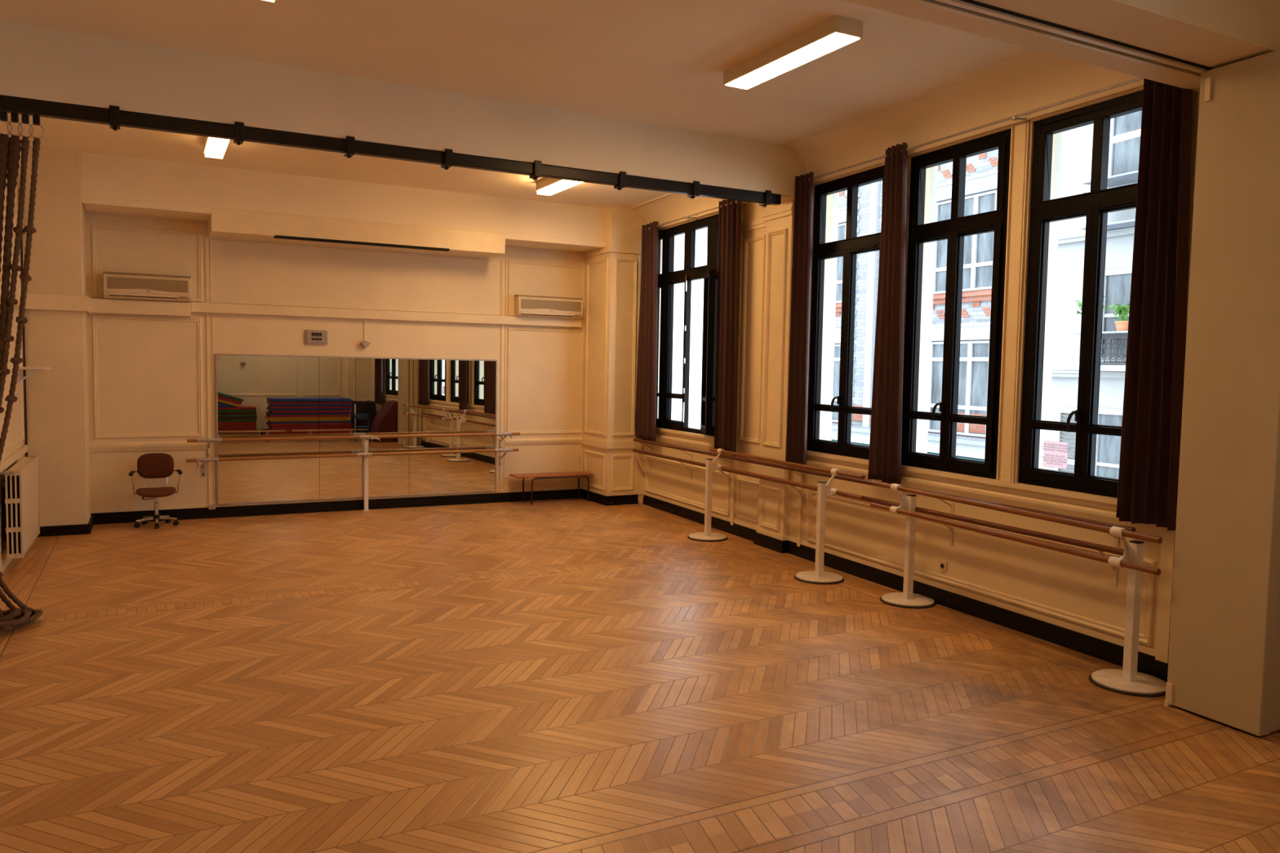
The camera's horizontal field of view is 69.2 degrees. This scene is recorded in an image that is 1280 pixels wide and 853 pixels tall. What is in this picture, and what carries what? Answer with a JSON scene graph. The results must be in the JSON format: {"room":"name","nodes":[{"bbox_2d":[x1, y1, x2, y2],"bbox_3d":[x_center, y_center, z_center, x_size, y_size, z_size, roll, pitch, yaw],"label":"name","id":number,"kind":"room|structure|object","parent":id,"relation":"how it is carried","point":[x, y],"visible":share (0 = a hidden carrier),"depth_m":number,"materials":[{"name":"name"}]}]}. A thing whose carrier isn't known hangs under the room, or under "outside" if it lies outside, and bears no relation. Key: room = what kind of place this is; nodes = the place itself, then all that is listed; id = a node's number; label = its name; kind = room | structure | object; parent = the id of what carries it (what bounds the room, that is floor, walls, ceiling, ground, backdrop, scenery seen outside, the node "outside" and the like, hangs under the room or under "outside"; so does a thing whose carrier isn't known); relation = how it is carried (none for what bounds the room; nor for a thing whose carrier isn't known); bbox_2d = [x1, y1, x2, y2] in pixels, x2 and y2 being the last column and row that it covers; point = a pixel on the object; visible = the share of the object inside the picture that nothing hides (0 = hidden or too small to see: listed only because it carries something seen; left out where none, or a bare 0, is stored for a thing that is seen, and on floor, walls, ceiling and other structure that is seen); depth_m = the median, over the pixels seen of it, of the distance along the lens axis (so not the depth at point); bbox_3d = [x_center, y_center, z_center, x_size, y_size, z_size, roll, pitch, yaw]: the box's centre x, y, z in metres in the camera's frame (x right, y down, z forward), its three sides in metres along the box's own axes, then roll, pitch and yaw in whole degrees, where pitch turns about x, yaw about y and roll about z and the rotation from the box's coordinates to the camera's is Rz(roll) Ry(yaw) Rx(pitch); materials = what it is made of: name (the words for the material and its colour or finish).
{"room":"exercise studio","nodes":[
{"label":"exercise studio","id":0,"kind":"room"},
{"bbox_2d":[0,120,27,573],"bbox_3d":[-3.456,-0.490,3.963,0.280,3.950,13.200,-1,4,-28],"label":"wall","id":1,"kind":"structure","parent":0,"point":[15,448],"depth_m":8.32,"materials":[{"name":"beige paint"}]},
{"bbox_2d":[0,278,26,309],"bbox_3d":[-4.664,-1.040,6.516,0.061,0.156,5.900,-1,4,-28],"label":"trim","id":2,"kind":"structure","parent":1,"relation":"attached to","point":[18,291],"depth_m":8.44,"materials":[{"name":"beige paint"}]},
{"bbox_2d":[0,455,39,559],"bbox_3d":[-5.481,0.691,8.212,0.163,0.746,1.306,-1,4,-28],"label":"radiator","id":3,"kind":"object","parent":1,"relation":"attached to","point":[21,483],"visible":1,"depth_m":7.74,"materials":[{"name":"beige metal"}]},
{"bbox_2d":[4,470,23,559],"bbox_3d":[-5.184,0.730,7.684,0.120,0.730,0.042,-1,4,-28],"label":"grille","id":4,"kind":"object","parent":3,"relation":"attached to","point":[14,502],"depth_m":7.68,"materials":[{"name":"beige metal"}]},
{"bbox_2d":[20,234,27,457],"bbox_3d":[-6.056,-0.601,9.127,0.018,3.420,0.017,-1,4,-28],"label":"pipe","id":5,"kind":"object","parent":1,"relation":"attached to","point":[21,241],"visible":0.41,"depth_m":9.12,"materials":[{"name":"brown metal"}]},
{"bbox_2d":[17,366,50,383],"bbox_3d":[-5.823,-0.491,8.908,0.245,0.158,0.430,-1,4,-28],"label":"bracket","id":6,"kind":"object","parent":1,"relation":"attached to","point":[39,369],"visible":0.83,"depth_m":8.78,"materials":[{"name":"white metal"}]},
{"bbox_2d":[17,145,90,526],"bbox_3d":[-5.984,-0.854,9.511,0.538,3.880,0.608,-1,4,-28],"label":"wall","id":7,"kind":"structure","parent":0,"point":[57,400],"depth_m":9.27,"materials":[{"name":"beige paint"}]},
{"bbox_2d":[26,293,91,314],"bbox_3d":[-5.945,-1.252,9.469,0.579,0.156,0.669,-1,4,-28],"label":"trim","id":8,"kind":"structure","parent":7,"relation":"attached to","point":[34,300],"depth_m":9.20,"materials":[{"name":"beige paint"}]},
{"bbox_2d":[37,515,93,537],"bbox_3d":[-6.008,1.032,9.627,0.552,0.100,0.625,-1,4,-28],"label":"baseboard","id":9,"kind":"structure","parent":7,"relation":"attached to","point":[66,530],"depth_m":9.39,"materials":[{"name":"black paint"}]},
{"bbox_2d":[84,211,586,513],"bbox_3d":[-3.238,-0.962,11.438,7.800,3.950,0.280,-1,4,-28],"label":"wall","id":10,"kind":"structure","parent":0,"point":[152,378],"depth_m":10.79,"materials":[{"name":"beige paint"}]},
{"bbox_2d":[90,297,191,316],"bbox_3d":[-5.427,-1.290,10.065,0.995,0.150,0.100,-1,4,-28],"label":"trim","id":11,"kind":"structure","parent":10,"relation":"attached to","point":[98,305],"depth_m":10.03,"materials":[{"name":"beige paint"}]},
{"bbox_2d":[102,271,191,302],"bbox_3d":[-5.330,-1.509,10.052,0.838,0.278,0.187,-1,4,-28],"label":"air conditioner","id":12,"kind":"object","parent":10,"relation":"attached to","point":[117,286],"visible":1,"depth_m":9.98,"materials":[{"name":"beige plastic"}]},
{"bbox_2d":[102,271,191,278],"bbox_3d":[-5.331,-1.641,10.051,0.838,0.016,0.130,-1,4,-28],"label":"grille","id":13,"kind":"object","parent":12,"relation":"attached to","point":[105,273],"depth_m":9.95,"materials":[{"name":"white plastic"}]},
{"bbox_2d":[106,276,187,293],"bbox_3d":[-5.287,-1.524,9.971,0.770,0.131,0.004,-1,4,-28],"label":"grille","id":14,"kind":"object","parent":12,"relation":"attached to","point":[114,284],"depth_m":9.97,"materials":[{"name":"white plastic"}]},
{"bbox_2d":[306,329,327,344],"bbox_3d":[-3.823,-1.058,10.970,0.240,0.164,0.043,-1,4,-28],"label":"control box","id":15,"kind":"object","parent":10,"relation":"attached to","point":[313,336],"visible":1,"depth_m":10.95,"materials":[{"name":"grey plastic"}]},
{"bbox_2d":[90,488,582,524],"bbox_3d":[-3.351,0.958,11.377,5.830,0.122,0.031,-1,4,-28],"label":"baseboard","id":16,"kind":"structure","parent":10,"relation":"attached to","point":[378,504],"depth_m":11.16,"materials":[{"name":"black paint"}]},
{"bbox_2d":[208,353,497,509],"bbox_3d":[-3.378,0.038,11.293,3.417,1.768,0.037,-1,4,-28],"label":"wall mirror","id":17,"kind":"object","parent":10,"relation":"attached to","point":[257,395],"visible":1,"depth_m":11.22,"materials":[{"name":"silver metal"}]},
{"bbox_2d":[360,319,370,347],"bbox_3d":[-3.320,-1.126,11.215,0.115,0.348,0.075,-1,4,-28],"label":"detector","id":18,"kind":"object","parent":10,"relation":"attached to","point":[365,344],"visible":1,"depth_m":11.21,"materials":[{"name":"beige paint"}]},
{"bbox_2d":[191,302,581,327],"bbox_3d":[-2.897,-1.359,11.423,4.742,0.107,0.078,-1,4,-28],"label":"trim","id":19,"kind":"structure","parent":10,"relation":"attached to","point":[196,307],"depth_m":11.22,"materials":[{"name":"beige paint"}]},
{"bbox_2d":[514,294,582,319],"bbox_3d":[-1.203,-1.574,12.248,0.918,0.278,0.187,-1,4,-28],"label":"air conditioner","id":20,"kind":"object","parent":10,"relation":"attached to","point":[531,306],"visible":1,"depth_m":12.16,"materials":[{"name":"beige plastic"}]},
{"bbox_2d":[514,294,582,299],"bbox_3d":[-1.204,-1.706,12.247,0.918,0.016,0.130,-1,4,-28],"label":"grille","id":21,"kind":"object","parent":20,"relation":"attached to","point":[517,296],"depth_m":12.11,"materials":[{"name":"white plastic"}]},
{"bbox_2d":[520,298,581,311],"bbox_3d":[-1.160,-1.589,12.167,0.850,0.131,0.004,-1,4,-28],"label":"panel","id":22,"kind":"object","parent":20,"relation":"attached to","point":[526,304],"depth_m":12.16,"materials":[{"name":"white plastic"}]},
{"bbox_2d":[577,455,581,465],"bbox_3d":[-0.820,0.481,12.686,0.036,0.161,0.040,-1,4,-28],"label":"plug","id":23,"kind":"object","parent":10,"relation":"attached to","point":[580,456],"visible":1,"depth_m":12.68,"materials":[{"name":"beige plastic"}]},
{"bbox_2d":[3,112,669,208],"bbox_3d":[-2.126,-2.805,9.614,7.900,0.200,4.400,-1,4,-28],"label":"ceiling","id":24,"kind":"structure","parent":0,"point":[60,134],"depth_m":9.63,"materials":[{"name":"paint"}]},
{"bbox_2d":[203,136,229,159],"bbox_3d":[-3.782,-2.588,8.315,0.176,0.129,1.224,-1,4,-28],"label":"ceiling light","id":25,"kind":"object","parent":24,"relation":"attached to","point":[215,148],"visible":0.48,"depth_m":8.44,"materials":[{"name":"beige plastic"}]},
{"bbox_2d":[80,151,604,252],"bbox_3d":[-3.144,-2.578,10.905,5.850,0.555,0.600,-1,4,-28],"label":"beam","id":26,"kind":"structure","parent":24,"relation":"attached to","point":[111,184],"depth_m":10.34,"materials":[{"name":"paint"}]},
{"bbox_2d":[208,207,505,257],"bbox_3d":[-3.240,-2.233,10.873,3.280,0.262,0.609,-1,4,-28],"label":"soffit box","id":27,"kind":"object","parent":26,"relation":"attached to","point":[227,224],"visible":0.9,"depth_m":10.57,"materials":[{"name":"beige paint"}]},
{"bbox_2d":[535,177,582,195],"bbox_3d":[-0.801,-2.635,9.912,0.181,0.129,1.224,-1,4,-28],"label":"ceiling light","id":28,"kind":"object","parent":24,"relation":"attached to","point":[547,186],"visible":0.48,"depth_m":10.09,"materials":[{"name":"beige plastic"}]},
{"bbox_2d":[0,0,1035,145],"bbox_3d":[0.997,-2.401,3.756,7.900,0.150,8.900,-1,4,-28],"label":"ceiling","id":29,"kind":"structure","parent":0,"point":[656,62],"depth_m":6.11,"materials":[{"name":"paint"}]},
{"bbox_2d":[262,0,276,2],"bbox_3d":[-1.847,-2.383,4.620,0.206,0.099,1.214,-1,4,-28],"label":"ceiling light","id":30,"kind":"object","parent":29,"relation":"attached to","point":[272,1],"visible":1,"depth_m":5.17,"materials":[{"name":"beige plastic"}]},
{"bbox_2d":[0,20,806,202],"bbox_3d":[-1.349,-2.406,7.473,6.850,0.516,0.391,-1,4,-28],"label":"beam","id":31,"kind":"structure","parent":29,"relation":"attached to","point":[37,63],"depth_m":6.87,"materials":[{"name":"paint"}]},
{"bbox_2d":[0,95,781,207],"bbox_3d":[-1.498,-2.082,7.241,6.360,0.144,0.123,-1,4,-28],"label":"rail","id":32,"kind":"object","parent":31,"relation":"attached to","point":[113,117],"visible":1,"depth_m":6.88,"materials":[{"name":"black metal"}]},
{"bbox_2d":[0,111,12,628],"bbox_3d":[-4.117,-0.341,5.856,0.280,3.311,0.305,0,4,-23],"label":"rope","id":33,"kind":"object","parent":32,"relation":"hanging from","point":[4,140],"visible":0.98,"depth_m":5.90,"materials":[{"name":"brown fabric"}]},
{"bbox_2d":[0,112,22,621],"bbox_3d":[-4.164,-0.351,6.006,0.300,3.311,0.255,3,4,31],"label":"rope","id":34,"kind":"object","parent":32,"relation":"hanging from","point":[15,148],"visible":0.99,"depth_m":5.93,"materials":[{"name":"brown fabric"}]},
{"bbox_2d":[0,113,33,631],"bbox_3d":[-4.170,-0.350,6.042,0.459,3.319,0.320,4,4,34],"label":"rope","id":35,"kind":"object","parent":32,"relation":"hanging from","point":[18,229],"visible":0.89,"depth_m":5.96,"materials":[{"name":"brown fabric"}]},
{"bbox_2d":[0,115,44,626],"bbox_3d":[-4.087,-0.343,6.135,0.424,3.341,0.311,2,4,12],"label":"rope","id":36,"kind":"object","parent":32,"relation":"hanging from","point":[16,360],"visible":0.81,"depth_m":6.00,"materials":[{"name":"brown fabric"}]},
{"bbox_2d":[723,15,862,89],"bbox_3d":[0.965,-2.424,6.072,0.206,0.099,1.214,-1,4,-28],"label":"ceiling light","id":37,"kind":"object","parent":29,"relation":"attached to","point":[837,32],"visible":1,"depth_m":5.91,"materials":[{"name":"beige plastic"}]},
{"bbox_2d":[581,205,675,503],"bbox_3d":[-0.165,-0.939,12.505,0.974,3.880,0.791,-1,4,-28],"label":"pillar corner","id":38,"kind":"structure","parent":0,"point":[613,271],"depth_m":12.10,"materials":[{"name":"beige paint"}]},
{"bbox_2d":[581,488,638,506],"bbox_3d":[-0.420,0.941,12.504,0.484,0.125,0.801,-1,4,-28],"label":"baseboard","id":39,"kind":"structure","parent":38,"relation":"attached to","point":[602,500],"depth_m":12.20,"materials":[{"name":"black paint"}]},
{"bbox_2d":[0,497,1279,852],"bbox_3d":[-1.198,1.510,5.215,8.500,0.120,14.067,-1,4,-24],"label":"floor","id":40,"kind":"structure","parent":0,"point":[575,675],"depth_m":4.85,"materials":[{"name":"brown wood"}]},
{"bbox_2d":[128,453,182,528],"bbox_3d":[-5.204,0.686,9.976,0.512,0.776,0.412,-1,4,-28],"label":"swivel chair","id":41,"kind":"object","parent":40,"relation":"on","point":[151,465],"visible":1,"depth_m":10.01,"materials":[{"name":"brown fabric"}]},
{"bbox_2d":[186,431,519,511],"bbox_3d":[-3.329,0.559,11.228,3.890,0.938,0.263,-1,4,-28],"label":"portable barre","id":42,"kind":"object","parent":40,"relation":"on","point":[366,454],"visible":1,"depth_m":11.12,"materials":[{"name":"brown wood"}]},
{"bbox_2d":[509,471,593,505],"bbox_3d":[-1.167,0.814,12.283,1.070,0.372,0.343,-1,4,-28],"label":"bench","id":43,"kind":"object","parent":40,"relation":"on","point":[579,474],"visible":1,"depth_m":12.23,"materials":[{"name":"orange wood"}]},
{"bbox_2d":[687,448,865,584],"bbox_3d":[1.178,0.784,8.852,0.426,0.953,2.629,-1,4,-24],"label":"portable barre","id":44,"kind":"object","parent":40,"relation":"on","point":[818,576],"visible":1,"depth_m":8.16,"materials":[{"name":"white paint"}]},
{"bbox_2d":[870,480,1166,697],"bbox_3d":[2.487,0.976,6.347,0.426,0.936,2.586,0,4,-22],"label":"portable barre","id":45,"kind":"object","parent":40,"relation":"on","point":[1127,681],"visible":0.98,"depth_m":5.50,"materials":[{"name":"white paint"}]},
{"bbox_2d":[1164,48,1279,736],"bbox_3d":[3.186,-0.152,4.834,0.401,3.405,0.506,-1,4,-24],"label":"wall","id":46,"kind":"structure","parent":40,"relation":"on","point":[1224,660],"depth_m":4.74,"materials":[{"name":"paint"}]},
{"bbox_2d":[755,199,794,540],"bbox_3d":[1.380,-0.496,9.284,0.142,3.460,0.530,-1,4,-24],"label":"pier","id":47,"kind":"object","parent":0,"point":[774,497],"visible":0.77,"depth_m":9.23,"materials":[{"name":"beige paint"}]},
{"bbox_2d":[642,86,1199,663],"bbox_3d":[2.583,-0.574,6.913,0.260,3.960,13.700,-1,4,-24],"label":"wall","id":48,"kind":"structure","parent":0,"point":[1073,593],"depth_m":6.93,"materials":[{"name":"beige paint"}]},
{"bbox_2d":[656,213,718,435],"bbox_3d":[0.608,-1.186,11.137,0.339,2.511,2.067,0,4,-17],"label":"window","id":49,"kind":"structure","parent":48,"relation":"in","point":[667,280],"depth_m":11.16,"materials":[{"name":"paint"}]},
{"bbox_2d":[629,192,749,229],"bbox_3d":[0.622,-2.578,10.639,0.282,0.305,3.450,-1,4,-24],"label":"trim","id":50,"kind":"structure","parent":48,"relation":"attached to","point":[670,206],"depth_m":11.20,"materials":[{"name":"paint"}]},
{"bbox_2d":[640,200,746,231],"bbox_3d":[0.574,-2.452,10.896,0.141,0.060,2.436,-1,4,-24],"label":"curtain rod","id":51,"kind":"object","parent":48,"relation":"attached to","point":[695,214],"visible":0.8,"depth_m":10.79,"materials":[{"name":"grey metal"}]},
{"bbox_2d":[635,221,658,441],"bbox_3d":[0.094,-1.198,11.852,0.089,2.751,0.636,-1,4,-24],"label":"curtain","id":52,"kind":"object","parent":51,"relation":"hanging from","point":[646,372],"visible":1,"depth_m":11.81,"materials":[{"name":"brown fabric"}]},
{"bbox_2d":[714,199,742,456],"bbox_3d":[0.953,-1.068,9.971,0.091,2.741,0.489,-1,4,-24],"label":"curtain","id":53,"kind":"object","parent":51,"relation":"hanging from","point":[730,215],"visible":0.96,"depth_m":9.96,"materials":[{"name":"brown fabric"}]},
{"bbox_2d":[807,165,884,459],"bbox_3d":[1.847,-0.983,8.308,0.179,2.509,1.125,-1,4,-24],"label":"window","id":54,"kind":"structure","parent":48,"relation":"in","point":[853,245],"depth_m":8.36,"materials":[{"name":"paint"}]},
{"bbox_2d":[852,244,876,250],"bbox_3d":[1.954,-1.554,8.050,0.026,0.026,0.322,-1,4,-24],"label":"vent","id":55,"kind":"object","parent":54,"relation":"attached to","point":[855,246],"depth_m":8.05,"materials":[{"name":"metal"}]},
{"bbox_2d":[632,438,1135,587],"bbox_3d":[1.495,0.575,8.875,0.189,0.429,7.288,-1,4,-24],"label":"barre","id":56,"kind":"object","parent":48,"relation":"attached to","point":[1100,548],"depth_m":7.08,"materials":[{"name":"brown wood"}]},
{"bbox_2d":[643,494,1168,681],"bbox_3d":[1.626,1.218,8.726,0.095,0.125,7.750,-1,4,-24],"label":"baseboard","id":57,"kind":"structure","parent":48,"relation":"attached to","point":[1113,653],"depth_m":7.06,"materials":[{"name":"black paint"}]},
{"bbox_2d":[938,560,946,572],"bbox_3d":[2.354,1.084,7.209,0.016,0.080,0.080,-1,4,-24],"label":"power socket","id":58,"kind":"object","parent":48,"relation":"attached to","point":[942,564],"visible":1,"depth_m":7.20,"materials":[{"name":"beige plastic"}]},
{"bbox_2d":[825,131,1063,469],"bbox_3d":[2.491,-0.913,7.397,0.230,3.103,10.660,-1,4,-24],"label":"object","id":59,"kind":"structure","parent":48,"relation":"attached to","point":[1059,136],"depth_m":7.68,"materials":[{"name":"stone"}]},
{"bbox_2d":[901,128,1011,479],"bbox_3d":[2.388,-0.897,7.118,0.179,2.509,1.065,-1,4,-24],"label":"window","id":60,"kind":"structure","parent":48,"relation":"in","point":[954,229],"depth_m":7.11,"materials":[{"name":"paint"}]},
{"bbox_2d":[960,223,991,232],"bbox_3d":[2.489,-1.470,6.873,0.026,0.026,0.292,-1,4,-24],"label":"vent","id":61,"kind":"object","parent":60,"relation":"attached to","point":[969,228],"depth_m":6.87,"materials":[{"name":"metal"}]},
{"bbox_2d":[785,50,1143,183],"bbox_3d":[2.355,-2.329,6.826,0.282,0.355,4.360,-1,4,-24],"label":"trim","id":62,"kind":"structure","parent":48,"relation":"attached to","point":[1035,79],"depth_m":6.87,"materials":[{"name":"paint"}]},
{"bbox_2d":[799,77,1143,182],"bbox_3d":[2.317,-2.176,7.062,0.141,0.060,4.076,-1,4,-24],"label":"curtain rod","id":63,"kind":"object","parent":48,"relation":"attached to","point":[1015,117],"visible":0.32,"depth_m":6.42,"materials":[{"name":"grey metal"}]},
{"bbox_2d":[786,172,813,464],"bbox_3d":[1.504,-0.988,8.755,0.090,2.726,0.368,-1,4,-24],"label":"curtain","id":64,"kind":"object","parent":63,"relation":"hanging from","point":[798,366],"visible":0.98,"depth_m":8.72,"materials":[{"name":"brown fabric"}]},
{"bbox_2d":[867,142,907,484],"bbox_3d":[2.046,-0.900,7.568,0.088,2.731,0.387,0,4,-21],"label":"curtain","id":65,"kind":"object","parent":63,"relation":"hanging from","point":[886,428],"visible":1,"depth_m":7.55,"materials":[{"name":"brown fabric"}]},
{"bbox_2d":[1115,78,1192,530],"bbox_3d":[3.018,-0.761,5.428,0.102,2.701,0.420,-1,4,-24],"label":"curtain","id":66,"kind":"object","parent":63,"relation":"hanging from","point":[1150,449],"visible":0.89,"depth_m":5.41,"materials":[{"name":"brown fabric"}]},
{"bbox_2d":[1017,90,1142,497],"bbox_3d":[2.906,-0.816,5.979,0.179,2.509,1.077,-1,4,-24],"label":"window","id":67,"kind":"structure","parent":48,"relation":"in","point":[1095,205],"depth_m":6.05,"materials":[{"name":"paint"}]},
{"bbox_2d":[1040,440,1070,469],"bbox_3d":[2.809,0.191,6.275,0.003,0.180,0.243,-1,4,-24],"label":"paper notice","id":68,"kind":"object","parent":67,"relation":"attached to","point":[1055,453],"visible":1,"depth_m":6.27,"materials":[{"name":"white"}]},
{"bbox_2d":[1104,197,1136,207],"bbox_3d":[3.008,-1.388,5.732,0.026,0.026,0.298,-1,4,-24],"label":"vent","id":69,"kind":"object","parent":67,"relation":"attached to","point":[1116,202],"depth_m":5.76,"materials":[{"name":"paint"}]},
{"bbox_2d":[843,0,1279,92],"bbox_3d":[0.997,-2.127,3.765,7.500,0.598,0.600,-1,4,-28],"label":"beam","id":70,"kind":"structure","parent":0,"point":[1171,42],"depth_m":4.39,"materials":[{"name":"paint"}]},
{"label":"outside","id":71,"kind":"structure","parent":0,"visible":0},
{"bbox_3d":[6.385,4.491,24.144,20.500,0.200,62.000,-1,4,-24],"label":"ground","id":72,"kind":"structure","parent":71,"visible":0},
{"bbox_2d":[671,227,707,428],"bbox_3d":[1.519,-2.116,39.180,8.800,10.900,25.800,-1,4,-24],"label":"neighbouring building","id":73,"kind":"structure","parent":72,"relation":"on","point":[701,235],"depth_m":28.40,"materials":[{"name":"stone"}]},
{"bbox_2d":[831,149,998,461],"bbox_3d":[5.147,-1.576,21.647,1.900,12.180,8.720,-1,4,-24],"label":"brick apartment building","id":74,"kind":"structure","parent":72,"relation":"on","point":[981,170],"depth_m":19.58,"materials":[{"name":"white paint"}]},
{"bbox_2d":[1048,110,1142,478],"bbox_3d":[8.519,-0.798,14.963,1.300,11.600,6.250,-1,4,-24],"label":"apartment building","id":75,"kind":"structure","parent":72,"relation":"on","point":[1125,130],"depth_m":16.08,"materials":[{"name":"stone"}]},
{"bbox_2d":[1053,407,1076,471],"bbox_3d":[7.737,0.649,16.649,0.060,1.970,0.670,-1,4,-24],"label":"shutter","id":76,"kind":"object","parent":75,"relation":"hanging from","point":[1062,413],"depth_m":16.70,"materials":[{"name":"white"}]},
{"bbox_2d":[1075,295,1108,315],"bbox_3d":[7.612,-1.901,15.647,0.383,0.613,0.713,0,4,-9],"label":"potted plant","id":77,"kind":"object","parent":75,"relation":"on","point":[1079,304],"visible":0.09,"depth_m":15.83,"materials":[{"name":"green plant"}]},
{"bbox_2d":[1109,303,1129,331],"bbox_3d":[7.871,-1.789,15.103,0.333,0.467,0.473,0,4,-10],"label":"potted plant","id":78,"kind":"object","parent":75,"relation":"on","point":[1122,325],"visible":0.87,"depth_m":15.09,"materials":[{"name":"green plant"}]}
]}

